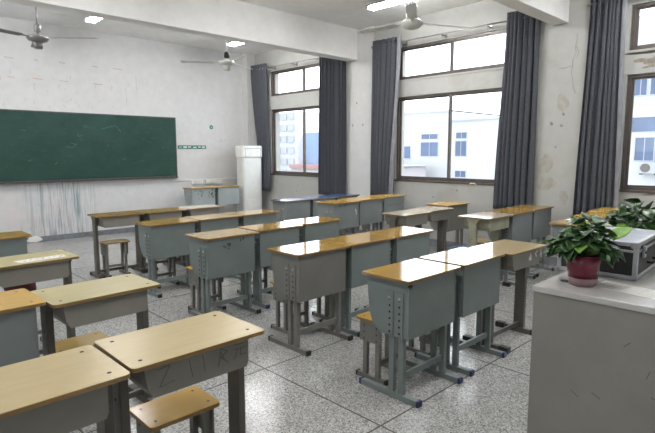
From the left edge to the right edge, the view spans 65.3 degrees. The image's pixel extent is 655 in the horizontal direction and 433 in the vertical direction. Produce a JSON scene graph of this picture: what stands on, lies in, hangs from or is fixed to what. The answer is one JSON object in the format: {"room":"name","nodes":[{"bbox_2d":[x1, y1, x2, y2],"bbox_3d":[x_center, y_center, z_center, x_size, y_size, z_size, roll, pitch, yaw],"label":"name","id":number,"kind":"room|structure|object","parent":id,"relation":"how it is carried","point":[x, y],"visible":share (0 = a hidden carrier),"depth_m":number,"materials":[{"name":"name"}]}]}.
{"room":"classroom","nodes":[
{"label":"classroom","id":0,"kind":"room"},
{"bbox_2d":[0,16,243,241],"bbox_3d":[-5.187,-1.414,8.748,9.850,3.750,0.215,-7,10,-44],"label":"wall","id":1,"kind":"structure","parent":0,"point":[115,74],"depth_m":9.67,"materials":[{"name":"paint"}]},
{"bbox_2d":[26,227,134,242],"bbox_3d":[-5.216,0.421,8.808,9.170,0.095,0.012,-7,10,-44],"label":"baseboard","id":2,"kind":"structure","parent":1,"relation":"attached to","point":[129,229],"depth_m":9.46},
{"bbox_2d":[0,109,177,184],"bbox_3d":[-4.579,-1.241,9.173,4.068,1.234,0.085,-7,10,-44],"label":"blackboard","id":3,"kind":"object","parent":1,"relation":"attached to","point":[36,146],"visible":1,"depth_m":9.31,"materials":[{"name":"green metal"}]},
{"bbox_2d":[178,145,205,148],"bbox_3d":[-2.872,-1.472,10.859,0.660,0.075,0.010,-7,10,-44],"label":"notice","id":4,"kind":"object","parent":1,"relation":"attached to","point":[179,146],"visible":1,"depth_m":10.85,"materials":[{"name":"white paper"}]},
{"bbox_2d":[205,179,221,183],"bbox_3d":[-2.508,-0.771,11.279,0.420,0.088,0.039,-7,10,-44],"label":"box","id":5,"kind":"object","parent":1,"relation":"attached to","point":[214,181],"visible":1,"depth_m":11.26,"materials":[{"name":"white plastic"}]},
{"bbox_2d":[242,53,256,145],"bbox_3d":[-1.781,-1.796,11.762,0.230,3.750,0.180,-7,10,-44],"label":"column","id":6,"kind":"structure","parent":1,"relation":"attached to","point":[249,130],"depth_m":11.58,"materials":[{"name":"white paint"}]},
{"bbox_2d":[0,0,486,53],"bbox_3d":[-1.241,-2.847,4.451,9.850,0.150,11.580,-7,10,-44],"label":"ceiling","id":7,"kind":"structure","parent":0,"point":[353,14],"depth_m":8.31,"materials":[{"name":"paint"}]},
{"bbox_2d":[0,7,97,49],"bbox_3d":[-4.110,-2.699,7.029,1.404,0.775,1.365,-7,10,-44],"label":"ceiling fan","id":8,"kind":"object","parent":7,"relation":"hanging from","point":[38,40],"visible":1,"depth_m":6.98,"materials":[{"name":"grey metal"}]},
{"bbox_2d":[85,16,101,23],"bbox_3d":[-3.353,-3.102,7.702,0.170,0.145,1.224,-7,10,-44],"label":"lamp","id":9,"kind":"object","parent":7,"relation":"attached to","point":[89,19],"visible":0.12,"depth_m":8.03,"materials":[{"name":"white plastic"}]},
{"bbox_2d":[180,40,250,70],"bbox_3d":[-1.666,-2.968,9.026,1.425,0.745,1.321,-7,10,-44],"label":"ceiling fan","id":10,"kind":"object","parent":7,"relation":"hanging from","point":[227,64],"visible":0.8,"depth_m":9.07,"materials":[{"name":"white metal"}]},
{"bbox_2d":[366,0,411,11],"bbox_3d":[1.042,-3.023,7.016,0.170,0.145,1.224,-7,10,-44],"label":"lamp","id":11,"kind":"object","parent":7,"relation":"attached to","point":[373,6],"visible":1,"depth_m":7.24,"materials":[{"name":"white plastic"}]},
{"bbox_2d":[358,0,468,33],"bbox_3d":[0.969,-2.672,6.407,1.428,0.690,1.311,-7,10,-44],"label":"ceiling fan","id":12,"kind":"object","parent":7,"relation":"hanging from","point":[412,22],"visible":1,"depth_m":6.26,"materials":[{"name":"white metal"}]},
{"bbox_2d":[0,232,565,432],"bbox_3d":[-1.235,1.008,4.933,9.850,0.120,11.580,-7,10,-44],"label":"floor","id":13,"kind":"structure","parent":0,"point":[287,390],"depth_m":3.62,"materials":[{"name":"grey stone"}]},
{"bbox_2d":[0,231,31,256],"bbox_3d":[-3.103,0.573,4.766,0.590,0.789,0.486,-7,10,-44],"label":"desk","id":14,"kind":"object","parent":13,"relation":"on","point":[12,243],"visible":0.48,"depth_m":4.72,"materials":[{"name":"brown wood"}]},
{"bbox_2d":[0,288,45,366],"bbox_3d":[-1.765,0.840,2.571,0.486,0.801,0.590,7,10,44],"label":"desk","id":15,"kind":"object","parent":13,"relation":"on","point":[19,342],"visible":0.59,"depth_m":2.55,"materials":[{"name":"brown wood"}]},
{"bbox_2d":[0,250,78,354],"bbox_3d":[-2.175,0.695,3.748,0.410,0.797,0.590,7,10,43],"label":"desk","id":16,"kind":"object","parent":13,"relation":"on","point":[12,273],"depth_m":3.64,"materials":[{"name":"brown wood"}]},
{"bbox_2d":[0,260,68,287],"bbox_3d":[-2.169,0.387,3.688,0.315,0.130,0.463,7,10,43],"label":"tray","id":17,"kind":"object","parent":16,"relation":"on","point":[11,277],"depth_m":3.57,"materials":[{"name":"grey metal"}]},
{"bbox_2d":[38,288,44,340],"bbox_3d":[-2.371,0.835,4.065,0.330,0.441,0.270,-7,10,-44],"label":"stool","id":18,"kind":"object","parent":13,"relation":"on","point":[39,331],"visible":0.02,"depth_m":4.08,"materials":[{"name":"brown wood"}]},
{"bbox_2d":[4,283,36,290],"bbox_3d":[-2.400,0.511,3.994,0.224,0.223,0.165,-7,10,-44],"label":"bag","id":19,"kind":"object","parent":18,"relation":"on","point":[32,286],"visible":0.13,"depth_m":3.95,"materials":[{"name":"red fabric"}]},
{"bbox_2d":[0,345,129,432],"bbox_3d":[-1.035,0.945,1.772,0.590,0.789,0.410,-7,10,-44],"label":"desk","id":20,"kind":"object","parent":13,"relation":"on","point":[67,391],"visible":1,"depth_m":1.72,"materials":[{"name":"brown wood"}]},
{"bbox_2d":[0,386,108,432],"bbox_3d":[-1.030,0.639,1.711,0.463,0.130,0.315,-7,10,-44],"label":"tray","id":21,"kind":"object","parent":20,"relation":"on","point":[79,411],"depth_m":1.66,"materials":[{"name":"grey metal"}]},
{"bbox_2d":[55,331,109,354],"bbox_3d":[-1.469,0.961,3.053,0.270,0.441,0.330,7,10,44],"label":"stool","id":22,"kind":"object","parent":13,"relation":"on","point":[89,338],"visible":0.13,"depth_m":3.04,"materials":[{"name":"brown wood"}]},
{"bbox_2d":[30,274,159,402],"bbox_3d":[-1.325,0.795,2.976,0.410,0.789,0.590,7,10,43],"label":"desk","id":23,"kind":"object","parent":13,"relation":"on","point":[74,305],"visible":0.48,"depth_m":2.81,"materials":[{"name":"brown wood"}]},
{"bbox_2d":[53,290,147,327],"bbox_3d":[-1.320,0.489,2.916,0.315,0.130,0.463,7,10,43],"label":"tray","id":24,"kind":"object","parent":23,"relation":"on","point":[85,313],"depth_m":2.78,"materials":[{"name":"grey metal"}]},
{"bbox_2d":[99,238,130,276],"bbox_3d":[-2.714,0.528,6.531,0.330,0.441,0.270,-7,10,-44],"label":"stool","id":25,"kind":"object","parent":13,"relation":"on","point":[123,242],"visible":0.88,"depth_m":6.49,"materials":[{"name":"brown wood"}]},
{"bbox_2d":[87,210,147,278],"bbox_3d":[-2.685,0.351,6.544,0.590,0.789,0.410,-7,10,-44],"label":"desk","id":26,"kind":"object","parent":13,"relation":"on","point":[121,218],"visible":0.88,"depth_m":6.38,"materials":[{"name":"brown wood"}]},
{"bbox_2d":[98,215,138,227],"bbox_3d":[-2.680,0.045,6.483,0.463,0.130,0.315,-7,10,-44],"label":"tray","id":27,"kind":"object","parent":26,"relation":"on","point":[106,221],"depth_m":6.34,"materials":[{"name":"grey metal"}]},
{"bbox_2d":[134,207,186,269],"bbox_3d":[-2.257,0.299,6.954,0.590,0.789,0.410,-7,10,-44],"label":"desk","id":28,"kind":"object","parent":13,"relation":"on","point":[171,212],"visible":0.52,"depth_m":6.81,"materials":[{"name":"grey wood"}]},
{"bbox_2d":[144,211,181,220],"bbox_3d":[-2.252,-0.007,6.894,0.463,0.130,0.315,-7,10,-44],"label":"tray","id":29,"kind":"object","parent":28,"relation":"on","point":[151,215],"depth_m":6.73,"materials":[{"name":"grey metal"}]},
{"bbox_2d":[147,256,178,288],"bbox_3d":[-1.948,0.587,6.044,0.330,0.441,0.270,-7,10,-44],"label":"stool","id":30,"kind":"object","parent":13,"relation":"on","point":[170,272],"visible":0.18,"depth_m":6.07,"materials":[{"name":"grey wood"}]},
{"bbox_2d":[135,217,198,297],"bbox_3d":[-1.798,0.444,5.790,0.590,0.789,0.486,-7,10,-44],"label":"desk","id":31,"kind":"object","parent":13,"relation":"on","point":[162,238],"visible":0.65,"depth_m":5.62,"materials":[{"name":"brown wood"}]},
{"bbox_2d":[130,386,219,432],"bbox_3d":[-0.676,1.054,2.296,0.330,0.441,0.270,-7,10,-44],"label":"stool","id":32,"kind":"object","parent":13,"relation":"on","point":[193,403],"visible":0.93,"depth_m":2.26,"materials":[{"name":"brown wood"}]},
{"bbox_2d":[94,311,263,432],"bbox_3d":[-0.620,0.889,2.210,0.590,0.789,0.410,-7,10,-44],"label":"desk","id":33,"kind":"object","parent":13,"relation":"on","point":[166,358],"visible":0.98,"depth_m":2.07,"materials":[{"name":"brown wood"}]},
{"bbox_2d":[129,339,248,397],"bbox_3d":[-0.615,0.584,2.150,0.463,0.130,0.316,-7,10,-44],"label":"tray","id":34,"kind":"object","parent":33,"relation":"on","point":[161,380],"depth_m":2.04,"materials":[{"name":"grey metal"}]},
{"bbox_2d":[182,186,216,205],"bbox_3d":[-2.605,-0.173,10.484,0.590,0.851,0.486,-7,10,-44],"label":"desk","id":35,"kind":"object","parent":13,"relation":"on","point":[203,195],"visible":0.64,"depth_m":10.31,"materials":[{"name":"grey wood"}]},
{"bbox_2d":[177,204,223,261],"bbox_3d":[-1.836,0.246,7.371,0.590,0.789,0.410,-7,10,-44],"label":"desk","id":36,"kind":"object","parent":13,"relation":"on","point":[195,210],"visible":0.24,"depth_m":7.18,"materials":[{"name":"brown wood"}]},
{"bbox_2d":[185,208,218,216],"bbox_3d":[-1.831,-0.060,7.311,0.463,0.130,0.315,-7,10,-44],"label":"tray","id":37,"kind":"object","parent":36,"relation":"on","point":[192,211],"depth_m":7.15,"materials":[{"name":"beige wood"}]},
{"bbox_2d":[186,266,225,312],"bbox_3d":[-1.201,0.707,5.077,0.330,0.441,0.270,-7,10,-44],"label":"stool","id":38,"kind":"object","parent":13,"relation":"on","point":[194,280],"visible":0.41,"depth_m":5.03,"materials":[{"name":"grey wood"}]},
{"bbox_2d":[183,213,241,280],"bbox_3d":[-1.383,0.387,6.235,0.590,0.789,0.486,-7,10,-44],"label":"desk","id":39,"kind":"object","parent":13,"relation":"on","point":[220,221],"visible":0.33,"depth_m":6.07,"materials":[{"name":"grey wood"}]},
{"bbox_2d":[185,228,260,315],"bbox_3d":[-0.999,0.550,4.927,0.590,0.789,0.486,-7,10,-44],"label":"desk","id":40,"kind":"object","parent":13,"relation":"on","point":[226,252],"visible":0.91,"depth_m":4.78,"materials":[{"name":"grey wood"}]},
{"bbox_2d":[211,185,240,212],"bbox_3d":[-2.180,-0.228,10.918,0.590,0.851,0.486,-7,10,-44],"label":"desk","id":41,"kind":"object","parent":13,"relation":"on","point":[225,194],"visible":0.57,"depth_m":10.74,"materials":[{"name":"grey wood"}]},
{"bbox_2d":[235,146,261,210],"bbox_3d":[-1.728,-0.710,11.344,0.530,1.700,0.331,-6,10,-42],"label":"air conditioner","id":42,"kind":"object","parent":13,"relation":"on","point":[249,175],"visible":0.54,"depth_m":11.18,"materials":[{"name":"white plastic"}]},
{"bbox_2d":[235,146,261,157],"bbox_3d":[-1.730,-1.425,11.255,0.530,0.260,0.330,-6,10,-42],"label":"hood","id":43,"kind":"object","parent":42,"relation":"attached to","point":[241,151],"depth_m":11.10,"materials":[{"name":"white plastic"}]},
{"bbox_2d":[228,209,279,277],"bbox_3d":[-0.959,0.334,6.656,0.590,0.789,0.486,-7,10,-44],"label":"desk","id":44,"kind":"object","parent":13,"relation":"on","point":[261,216],"visible":0.24,"depth_m":6.50,"materials":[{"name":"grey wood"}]},
{"bbox_2d":[237,266,270,297],"bbox_3d":[-0.816,0.633,5.667,0.330,0.441,0.270,-7,10,-44],"label":"stool","id":45,"kind":"object","parent":13,"relation":"on","point":[264,280],"visible":0.12,"depth_m":5.69,"materials":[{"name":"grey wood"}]},
{"bbox_2d":[237,222,302,308],"bbox_3d":[-0.592,0.489,5.407,0.590,0.789,0.486,-7,10,-44],"label":"desk","id":46,"kind":"object","parent":13,"relation":"on","point":[275,234],"visible":0.5,"depth_m":5.20,"materials":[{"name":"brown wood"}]},
{"bbox_2d":[270,280,312,334],"bbox_3d":[-0.312,0.775,4.521,0.330,0.441,0.270,-7,10,-44],"label":"stool","id":47,"kind":"object","parent":13,"relation":"on","point":[276,296],"visible":0.34,"depth_m":4.47,"materials":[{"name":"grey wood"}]},
{"bbox_2d":[271,198,312,221],"bbox_3d":[-0.573,0.119,8.322,0.590,0.801,0.486,-7,10,-44],"label":"desk","id":48,"kind":"object","parent":13,"relation":"on","point":[289,208],"visible":0.59,"depth_m":8.14,"materials":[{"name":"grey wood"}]},
{"bbox_2d":[267,240,352,356],"bbox_3d":[-0.140,0.638,4.212,0.590,0.789,0.486,-7,10,-44],"label":"desk","id":49,"kind":"object","parent":13,"relation":"on","point":[305,271],"visible":1,"depth_m":4.05,"materials":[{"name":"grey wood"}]},
{"bbox_2d":[283,216,341,242],"bbox_3d":[-0.163,0.430,5.874,0.590,0.789,0.486,-7,10,-44],"label":"desk","id":50,"kind":"object","parent":13,"relation":"on","point":[314,228],"visible":0.34,"depth_m":5.70,"materials":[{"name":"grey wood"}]},
{"bbox_2d":[298,195,337,216],"bbox_3d":[-0.156,0.065,8.750,0.590,0.801,0.486,-7,10,-44],"label":"desk","id":51,"kind":"object","parent":13,"relation":"on","point":[313,206],"visible":0.17,"depth_m":8.48,"materials":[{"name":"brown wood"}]},
{"bbox_2d":[312,291,345,319],"bbox_3d":[0.041,0.729,4.887,0.330,0.441,0.270,-7,10,-44],"label":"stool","id":52,"kind":"object","parent":13,"relation":"on","point":[318,313],"visible":0.12,"depth_m":4.83,"materials":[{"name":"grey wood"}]},
{"bbox_2d":[315,199,361,234],"bbox_3d":[0.169,0.201,7.457,0.590,0.851,0.486,-7,10,-44],"label":"desk","id":53,"kind":"object","parent":13,"relation":"on","point":[347,210],"visible":0.54,"depth_m":7.30,"materials":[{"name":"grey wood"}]},
{"bbox_2d":[325,193,359,235],"bbox_3d":[0.248,0.009,9.192,0.590,0.801,0.486,-7,10,-44],"label":"desk","id":54,"kind":"object","parent":13,"relation":"on","point":[343,195],"visible":0.12,"depth_m":9.07,"materials":[{"name":"brown wood"}]},
{"bbox_2d":[319,232,394,336],"bbox_3d":[0.279,0.586,4.628,0.590,0.789,0.486,-7,10,-44],"label":"desk","id":55,"kind":"object","parent":13,"relation":"on","point":[367,251],"visible":0.45,"depth_m":4.44,"materials":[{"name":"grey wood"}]},
{"bbox_2d":[343,196,384,233],"bbox_3d":[0.559,0.140,7.942,0.590,0.851,0.486,-7,10,-44],"label":"desk","id":56,"kind":"object","parent":13,"relation":"on","point":[370,208],"visible":0.33,"depth_m":7.80,"materials":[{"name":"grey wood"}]},
{"bbox_2d":[356,311,406,385],"bbox_3d":[0.390,0.893,3.572,0.330,0.441,0.270,-7,10,-44],"label":"stool","id":57,"kind":"object","parent":13,"relation":"on","point":[369,332],"visible":0.52,"depth_m":3.49,"materials":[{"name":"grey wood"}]},
{"bbox_2d":[369,194,406,229],"bbox_3d":[0.974,0.077,8.437,0.590,0.851,0.486,-7,10,-44],"label":"desk","id":58,"kind":"object","parent":13,"relation":"on","point":[392,202],"visible":0.36,"depth_m":8.24,"materials":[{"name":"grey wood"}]},
{"bbox_2d":[364,226,432,307],"bbox_3d":[0.714,0.535,5.031,0.590,0.789,0.486,-7,10,-44],"label":"desk","id":59,"kind":"object","parent":13,"relation":"on","point":[409,243],"visible":0.31,"depth_m":4.87,"materials":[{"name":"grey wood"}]},
{"bbox_2d":[381,210,431,228],"bbox_3d":[1.008,0.337,6.607,0.590,0.789,0.410,-7,10,-44],"label":"desk","id":60,"kind":"object","parent":13,"relation":"on","point":[406,218],"visible":0.38,"depth_m":6.41,"materials":[{"name":"brown wood"}]},
{"bbox_2d":[386,214,427,226],"bbox_3d":[1.012,0.032,6.546,0.463,0.130,0.315,-7,10,-44],"label":"tray","id":61,"kind":"object","parent":60,"relation":"on","point":[410,219],"depth_m":6.37,"materials":[{"name":"grey metal"}]},
{"bbox_2d":[359,258,462,407],"bbox_3d":[0.566,0.736,3.419,0.590,0.789,0.486,-7,10,-44],"label":"desk","id":62,"kind":"object","parent":13,"relation":"on","point":[410,299],"visible":1,"depth_m":3.26,"materials":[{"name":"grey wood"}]},
{"bbox_2d":[406,328,439,354],"bbox_3d":[0.783,0.832,4.053,0.330,0.441,0.270,-7,10,-44],"label":"stool","id":63,"kind":"object","parent":13,"relation":"on","point":[425,338],"visible":0.14,"depth_m":3.99,"materials":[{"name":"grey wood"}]},
{"bbox_2d":[407,206,453,252],"bbox_3d":[1.404,0.280,7.056,0.590,0.789,0.410,-7,10,-44],"label":"desk","id":64,"kind":"object","parent":13,"relation":"on","point":[439,214],"visible":0.32,"depth_m":7.00,"materials":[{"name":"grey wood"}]},
{"bbox_2d":[427,210,449,221],"bbox_3d":[1.409,-0.025,6.996,0.463,0.130,0.315,-7,10,-44],"label":"tray","id":65,"kind":"object","parent":64,"relation":"on","point":[436,215],"depth_m":6.84,"materials":[{"name":"grey metal"}]},
{"bbox_2d":[426,201,469,250],"bbox_3d":[1.783,0.205,7.587,0.590,0.806,0.486,-7,10,-44],"label":"desk","id":66,"kind":"object","parent":13,"relation":"on","point":[453,223],"visible":0.4,"depth_m":7.44,"materials":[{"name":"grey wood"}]},
{"bbox_2d":[414,247,506,376],"bbox_3d":[1.015,0.681,3.857,0.590,0.789,0.486,-7,10,-44],"label":"desk","id":67,"kind":"object","parent":13,"relation":"on","point":[477,289],"visible":0.8,"depth_m":3.72,"materials":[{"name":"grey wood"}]},
{"bbox_2d":[477,238,491,244],"bbox_3d":[1.972,0.519,6.545,0.330,0.441,0.270,-7,10,-44],"label":"stool","id":68,"kind":"object","parent":13,"relation":"on","point":[480,241],"visible":0.24,"depth_m":6.43,"materials":[{"name":"brown wood"}]},
{"bbox_2d":[458,212,513,286],"bbox_3d":[1.790,0.402,5.849,0.590,0.846,0.410,-7,10,-44],"label":"desk","id":69,"kind":"object","parent":13,"relation":"on","point":[483,221],"visible":0.56,"depth_m":5.66,"materials":[{"name":"brown wood"}]},
{"bbox_2d":[463,217,508,231],"bbox_3d":[1.795,0.068,5.786,0.463,0.130,0.315,-7,10,-44],"label":"tray","id":70,"kind":"object","parent":69,"relation":"on","point":[495,223],"depth_m":5.61,"materials":[{"name":"grey metal"}]},
{"bbox_2d":[462,239,545,353],"bbox_3d":[1.471,0.632,4.242,0.590,0.789,0.410,-7,10,-43],"label":"desk","id":71,"kind":"object","parent":13,"relation":"on","point":[519,255],"visible":0.65,"depth_m":4.20,"materials":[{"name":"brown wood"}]},
{"bbox_2d":[501,249,541,270],"bbox_3d":[1.486,0.325,4.191,0.498,0.130,0.325,-7,10,-44],"label":"tray","id":72,"kind":"object","parent":71,"relation":"on","point":[523,258],"depth_m":4.00,"materials":[{"name":"grey metal"}]},
{"bbox_2d":[484,208,535,285],"bbox_3d":[2.220,0.349,6.265,0.590,0.846,0.486,-7,10,-44],"label":"desk","id":73,"kind":"object","parent":13,"relation":"on","point":[520,224],"visible":0.59,"depth_m":6.10,"materials":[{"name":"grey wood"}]},
{"bbox_2d":[503,204,553,276],"bbox_3d":[2.638,0.295,6.692,0.590,0.846,0.486,-7,10,-44],"label":"desk","id":74,"kind":"object","parent":13,"relation":"on","point":[541,227],"visible":0.53,"depth_m":6.58,"materials":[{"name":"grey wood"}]},
{"bbox_2d":[549,218,589,255],"bbox_3d":[2.578,0.472,5.276,0.590,0.846,0.486,-7,10,-44],"label":"desk","id":75,"kind":"object","parent":13,"relation":"on","point":[556,225],"visible":0.04,"depth_m":5.14,"materials":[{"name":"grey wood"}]},
{"bbox_2d":[527,267,654,432],"bbox_3d":[1.752,0.790,2.123,1.190,1.001,1.356,-7,10,-44],"label":"base cabinet","id":76,"kind":"object","parent":13,"relation":"on","point":[592,360],"visible":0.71,"depth_m":2.00,"materials":[{"name":"grey laminate"}]},
{"bbox_2d":[532,267,654,314],"bbox_3d":[1.752,0.307,2.063,1.190,0.026,1.356,-7,10,-44],"label":"countertop","id":77,"kind":"structure","parent":76,"relation":"on","point":[553,285],"depth_m":2.04,"materials":[{"name":"white stone"}]},
{"bbox_2d":[536,212,632,286],"bbox_3d":[1.072,0.134,2.135,0.297,0.300,0.306,-7,10,-44],"label":"potted plant","id":78,"kind":"object","parent":77,"relation":"on","point":[583,261],"visible":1,"depth_m":2.09,"materials":[{"name":"glossy dark leaf"},{"name":"red plastic"},{"name":"soil"}]},
{"bbox_2d":[557,227,654,280],"bbox_3d":[1.373,0.160,2.458,0.358,0.167,0.479,7,10,43],"label":"flight case","id":79,"kind":"object","parent":77,"relation":"on","point":[638,247],"visible":0.57,"depth_m":2.25,"materials":[{"name":"silver metal"}]},
{"bbox_2d":[595,281,654,298],"bbox_3d":[1.216,0.294,2.061,0.140,0.002,0.250,-5,9,-36],"label":"paper sheet","id":80,"kind":"object","parent":77,"relation":"on","point":[623,288],"visible":0.98,"depth_m":2.06,"materials":[{"name":"white paper"}]},
{"bbox_2d":[604,198,654,229],"bbox_3d":[1.704,0.048,2.784,0.379,0.309,0.392,-2,7,-16],"label":"potted plant","id":81,"kind":"object","parent":77,"relation":"on","point":[632,216],"visible":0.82,"depth_m":2.73,"materials":[{"name":"green plant"}]},
{"bbox_2d":[573,212,622,219],"bbox_3d":[2.995,0.413,5.689,0.590,0.861,0.486,-7,10,-44],"label":"desk","id":82,"kind":"object","parent":13,"relation":"on","point":[600,214],"visible":0.06,"depth_m":5.70,"materials":[{"name":"brown wood"}]},
{"bbox_2d":[588,207,626,222],"bbox_3d":[3.399,0.354,6.117,0.590,0.869,0.486,-7,10,-44],"label":"desk","id":83,"kind":"object","parent":13,"relation":"on","point":[604,209],"visible":0.05,"depth_m":6.12,"materials":[{"name":"brown wood"}]},
{"bbox_2d":[255,0,654,243],"bbox_3d":[2.184,-1.328,7.974,0.312,3.750,11.580,-7,10,-44],"label":"wall","id":84,"kind":"structure","parent":0,"point":[419,194],"depth_m":8.24,"materials":[{"name":"paint"}]},
{"bbox_2d":[0,0,356,61],"bbox_3d":[-2.876,-2.711,6.138,9.400,0.535,0.235,-7,10,-44],"label":"beam","id":85,"kind":"structure","parent":84,"relation":"attached to","point":[230,20],"depth_m":7.39,"materials":[{"name":"paint"}]},
{"bbox_2d":[262,57,318,69],"bbox_3d":[-0.686,-3.136,10.505,0.154,0.080,2.700,-7,10,-44],"label":"curtain rod","id":86,"kind":"object","parent":84,"relation":"attached to","point":[296,62],"visible":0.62,"depth_m":10.52,"materials":[{"name":"grey metal"}]},
{"bbox_2d":[251,63,269,190],"bbox_3d":[-1.487,-1.963,11.408,0.101,2.770,0.611,-7,10,-44],"label":"curtain","id":87,"kind":"object","parent":86,"relation":"hanging from","point":[258,75],"visible":0.91,"depth_m":11.32,"materials":[{"name":"grey fabric"}]},
{"bbox_2d":[318,57,345,194],"bbox_3d":[0.088,-1.768,9.791,0.104,2.740,0.748,-7,10,-44],"label":"curtain","id":88,"kind":"object","parent":86,"relation":"hanging from","point":[332,72],"visible":0.91,"depth_m":9.78,"materials":[{"name":"grey fabric"}]},
{"bbox_2d":[270,63,318,97],"bbox_3d":[-0.496,-2.803,10.521,0.107,0.566,2.140,-7,10,-44],"label":"window","id":89,"kind":"structure","parent":84,"relation":"in","point":[304,91],"depth_m":10.71,"materials":[{"name":"brown metal"}]},
{"bbox_2d":[271,105,318,176],"bbox_3d":[-0.494,-1.557,10.677,0.107,1.433,2.140,-7,10,-44],"label":"window","id":90,"kind":"structure","parent":84,"relation":"in","point":[275,172],"depth_m":10.93,"materials":[{"name":"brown metal"}]},
{"bbox_2d":[346,26,376,230],"bbox_3d":[0.563,-1.512,9.469,0.070,3.750,0.800,-7,10,-44],"label":"column","id":91,"kind":"structure","parent":84,"relation":"attached to","point":[359,71],"depth_m":9.37,"materials":[{"name":"white paint"}]},
{"bbox_2d":[371,17,523,48],"bbox_3d":[1.802,-2.821,7.950,0.154,0.080,2.880,-7,10,-44],"label":"curtain rod","id":92,"kind":"object","parent":84,"relation":"attached to","point":[490,24],"visible":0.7,"depth_m":7.79,"materials":[{"name":"grey metal"}]},
{"bbox_2d":[370,36,400,194],"bbox_3d":[0.990,-1.664,8.862,0.104,2.720,0.681,-7,10,-44],"label":"curtain","id":93,"kind":"object","parent":92,"relation":"hanging from","point":[386,59],"visible":0.94,"depth_m":8.83,"materials":[{"name":"grey fabric"}]},
{"bbox_2d":[493,11,540,208],"bbox_3d":[2.639,-1.450,7.171,0.105,2.750,0.619,-7,10,-44],"label":"curtain","id":94,"kind":"object","parent":92,"relation":"hanging from","point":[516,139],"visible":0.93,"depth_m":7.11,"materials":[{"name":"grey fabric"}]},
{"bbox_2d":[394,87,501,185],"bbox_3d":[1.942,-1.248,8.172,0.110,1.433,2.125,-7,10,-44],"label":"window","id":95,"kind":"structure","parent":84,"relation":"in","point":[450,95],"depth_m":8.25,"materials":[{"name":"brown metal"}]},
{"bbox_2d":[347,228,556,265],"bbox_3d":[2.180,0.495,8.027,0.082,0.120,10.940,-7,10,-44],"label":"baseboard","id":96,"kind":"structure","parent":84,"relation":"attached to","point":[552,261],"depth_m":8.22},
{"bbox_2d":[399,29,505,81],"bbox_3d":[1.942,-2.494,8.018,0.107,0.566,2.125,-7,10,-44],"label":"window","id":97,"kind":"structure","parent":84,"relation":"in","point":[451,41],"depth_m":8.02,"materials":[{"name":"brown metal"}]},
{"bbox_2d":[492,0,569,24],"bbox_3d":[-0.280,-2.381,3.472,9.400,0.535,0.205,-7,10,-44],"label":"beam","id":98,"kind":"structure","parent":84,"relation":"attached to","point":[553,12],"depth_m":6.21,"materials":[{"name":"paint"}]},
{"bbox_2d":[531,0,590,257],"bbox_3d":[3.095,-1.191,6.867,0.072,3.750,0.690,-7,10,-44],"label":"column","id":99,"kind":"structure","parent":84,"relation":"attached to","point":[563,47],"depth_m":6.81,"materials":[{"name":"paint"}]},
{"bbox_2d":[619,72,654,193],"bbox_3d":[4.426,-0.933,5.624,0.107,1.433,2.140,-7,10,-44],"label":"window","id":100,"kind":"structure","parent":84,"relation":"in","point":[624,187],"depth_m":6.33,"materials":[{"name":"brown metal"}]},
{"bbox_2d":[627,1,654,52],"bbox_3d":[4.424,-2.179,5.468,0.107,0.566,2.140,-7,10,-44],"label":"window","id":101,"kind":"structure","parent":84,"relation":"in","point":[634,47],"depth_m":6.17,"materials":[{"name":"brown metal"}]},
{"bbox_3d":[4.321,-2.501,5.363,0.154,0.080,2.990,-7,10,-44],"label":"curtain rod","id":102,"kind":"object","parent":84,"relation":"attached to","visible":0},
{"bbox_2d":[573,0,626,214],"bbox_3d":[3.415,-1.351,6.372,0.547,2.750,0.100,7,10,44],"label":"curtain","id":103,"kind":"object","parent":102,"relation":"hanging from","point":[597,180],"visible":0.92,"depth_m":6.34,"materials":[{"name":"grey fabric"}]},
{"label":"outside","id":104,"kind":"structure","parent":0,"visible":0},
{"bbox_3d":[18.701,-2.369,108.998,162.400,0.300,250.000,-7,10,-44],"label":"ground","id":105,"kind":"structure","parent":104,"visible":0},
{"bbox_2d":[279,111,318,170],"bbox_3d":[-9.587,-15.844,132.474,12.360,20.700,18.800,-7,10,-44],"label":"apartment building","id":106,"kind":"structure","parent":105,"relation":"on","point":[290,123],"depth_m":123.12,"materials":[{"name":"white concrete"}]},
{"bbox_2d":[289,132,318,172],"bbox_3d":[3.546,-11.506,117.774,14.500,15.700,21.200,-7,10,-44],"label":"hall","id":107,"kind":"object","parent":105,"relation":"on","point":[312,139],"visible":0.14,"depth_m":119.98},
{"bbox_2d":[404,164,432,176],"bbox_3d":[4.646,0.795,42.105,3.800,10.060,6.700,-7,10,-44],"label":"annex building","id":108,"kind":"structure","parent":105,"relation":"on","point":[409,170],"depth_m":39.21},
{"bbox_2d":[404,109,498,179],"bbox_3d":[13.010,-1.892,46.205,13.250,14.350,19.800,-7,10,-44],"label":"building","id":109,"kind":"structure","parent":105,"relation":"on","point":[474,134],"depth_m":40.10,"materials":[{"name":"white concrete"}]},
{"bbox_2d":[628,13,654,185],"bbox_3d":[29.972,-1.884,27.201,11.060,19.000,25.500,-7,10,-44],"label":"building","id":110,"kind":"structure","parent":105,"relation":"on","point":[642,149],"depth_m":30.37,"materials":[{"name":"white paint"}]},
{"bbox_2d":[638,162,654,174],"bbox_3d":[18.914,-2.822,30.120,0.755,0.730,0.900,-7,10,-44],"label":"outdoor unit","id":111,"kind":"object","parent":110,"relation":"attached to","point":[644,167],"visible":1,"depth_m":29.86,"materials":[{"name":"white metal"}]},
{"bbox_2d":[640,163,649,171],"bbox_3d":[18.579,-2.843,29.931,0.015,0.520,0.520,-7,10,-44],"label":"fan grille","id":112,"kind":"object","parent":111,"relation":"attached to","point":[644,167],"depth_m":29.93,"materials":[{"name":"grey metal"}]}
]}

